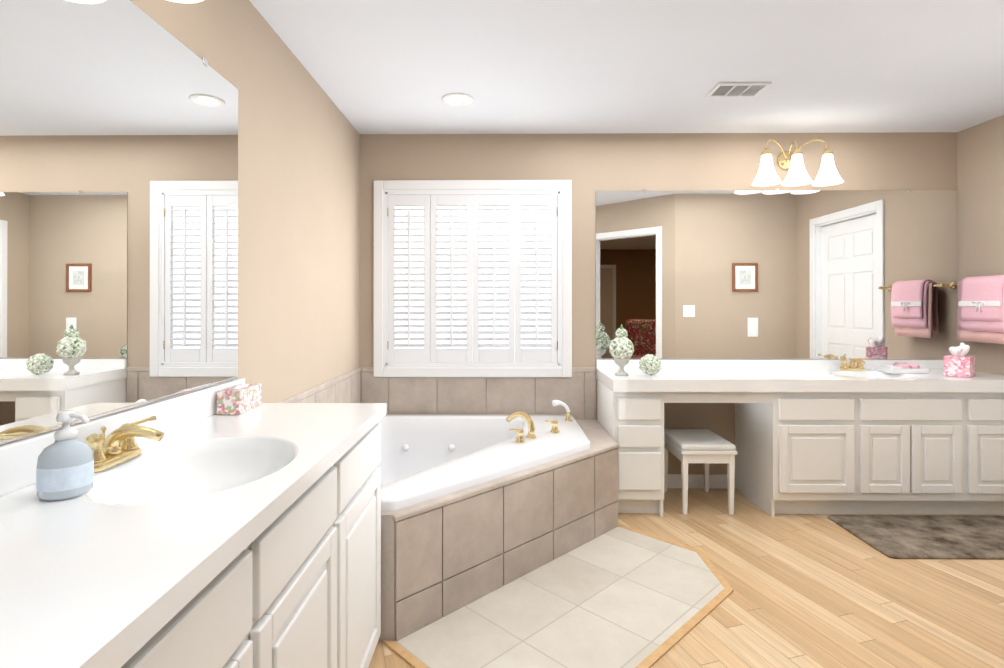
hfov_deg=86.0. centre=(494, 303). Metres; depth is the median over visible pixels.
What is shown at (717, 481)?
baseboard
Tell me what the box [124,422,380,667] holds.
bathroom vanity
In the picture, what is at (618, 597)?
tile floor
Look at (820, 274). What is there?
mirror
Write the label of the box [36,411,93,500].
soap bottle
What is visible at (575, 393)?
wall tile
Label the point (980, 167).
wall
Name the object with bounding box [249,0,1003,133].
ceiling
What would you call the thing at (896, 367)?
tray
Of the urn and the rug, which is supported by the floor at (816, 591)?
the rug
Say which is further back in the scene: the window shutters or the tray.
the window shutters
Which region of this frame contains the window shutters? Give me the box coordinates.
[373,180,571,376]
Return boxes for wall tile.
[279,367,362,402]
[363,367,595,418]
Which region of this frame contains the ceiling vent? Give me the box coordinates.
[706,82,771,97]
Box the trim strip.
[382,523,733,667]
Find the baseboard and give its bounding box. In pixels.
[667,474,734,488]
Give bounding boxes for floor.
[368,488,1003,667]
[396,526,723,667]
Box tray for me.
[876,362,928,372]
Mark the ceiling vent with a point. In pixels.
(735, 89)
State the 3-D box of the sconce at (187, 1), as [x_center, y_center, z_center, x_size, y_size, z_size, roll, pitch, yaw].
[-0.842,-0.952,1.145,0.227,0.301,0.584,0,0,1]
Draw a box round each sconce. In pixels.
[167,0,203,3]
[751,139,843,186]
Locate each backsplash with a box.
[0,378,244,493]
[596,359,943,368]
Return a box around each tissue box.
[217,383,260,414]
[944,343,974,377]
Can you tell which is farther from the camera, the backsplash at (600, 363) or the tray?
the backsplash at (600, 363)
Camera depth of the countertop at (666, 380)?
3.12 m
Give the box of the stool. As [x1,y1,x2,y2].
[664,429,736,514]
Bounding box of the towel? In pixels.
[949,275,1003,343]
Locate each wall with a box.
[0,0,359,445]
[360,132,956,473]
[957,115,1003,374]
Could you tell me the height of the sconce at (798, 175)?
0.301 m
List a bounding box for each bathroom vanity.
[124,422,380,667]
[596,377,1003,516]
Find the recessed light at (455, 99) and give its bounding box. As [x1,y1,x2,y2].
[442,93,473,105]
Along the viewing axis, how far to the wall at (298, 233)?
2.41 m
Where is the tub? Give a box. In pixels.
[377,400,618,641]
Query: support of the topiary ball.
on the countertop at (666, 380)
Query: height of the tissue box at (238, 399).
0.084 m
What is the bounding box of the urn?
[609,324,633,375]
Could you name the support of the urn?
on the countertop at (666, 380)
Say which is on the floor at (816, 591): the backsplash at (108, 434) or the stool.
the stool
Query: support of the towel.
attached to the wall at (980, 167)
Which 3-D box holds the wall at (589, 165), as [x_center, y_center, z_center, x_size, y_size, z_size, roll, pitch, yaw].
[1.159,0.047,3.727,4.176,2.424,0.100,0,0,1]
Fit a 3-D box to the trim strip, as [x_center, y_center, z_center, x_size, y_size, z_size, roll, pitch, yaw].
[0.406,1.250,2.258,1.552,0.008,0.764,0,0,-44]
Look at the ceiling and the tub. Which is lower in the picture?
the tub
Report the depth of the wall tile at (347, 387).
3.18 m
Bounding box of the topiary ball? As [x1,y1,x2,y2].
[639,354,660,375]
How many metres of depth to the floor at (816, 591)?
2.28 m
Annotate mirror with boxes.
[0,0,237,444]
[596,188,957,359]
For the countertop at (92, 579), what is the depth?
0.89 m
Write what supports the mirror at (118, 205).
attached to the wall at (298, 233)
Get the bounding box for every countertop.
[0,403,386,667]
[596,369,1003,392]
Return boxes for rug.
[828,515,1003,559]
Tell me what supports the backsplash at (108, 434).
attached to the wall at (298, 233)
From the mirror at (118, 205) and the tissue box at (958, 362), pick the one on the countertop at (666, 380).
the tissue box at (958, 362)
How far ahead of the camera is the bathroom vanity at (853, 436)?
3.14 m
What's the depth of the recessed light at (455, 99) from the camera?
3.07 m

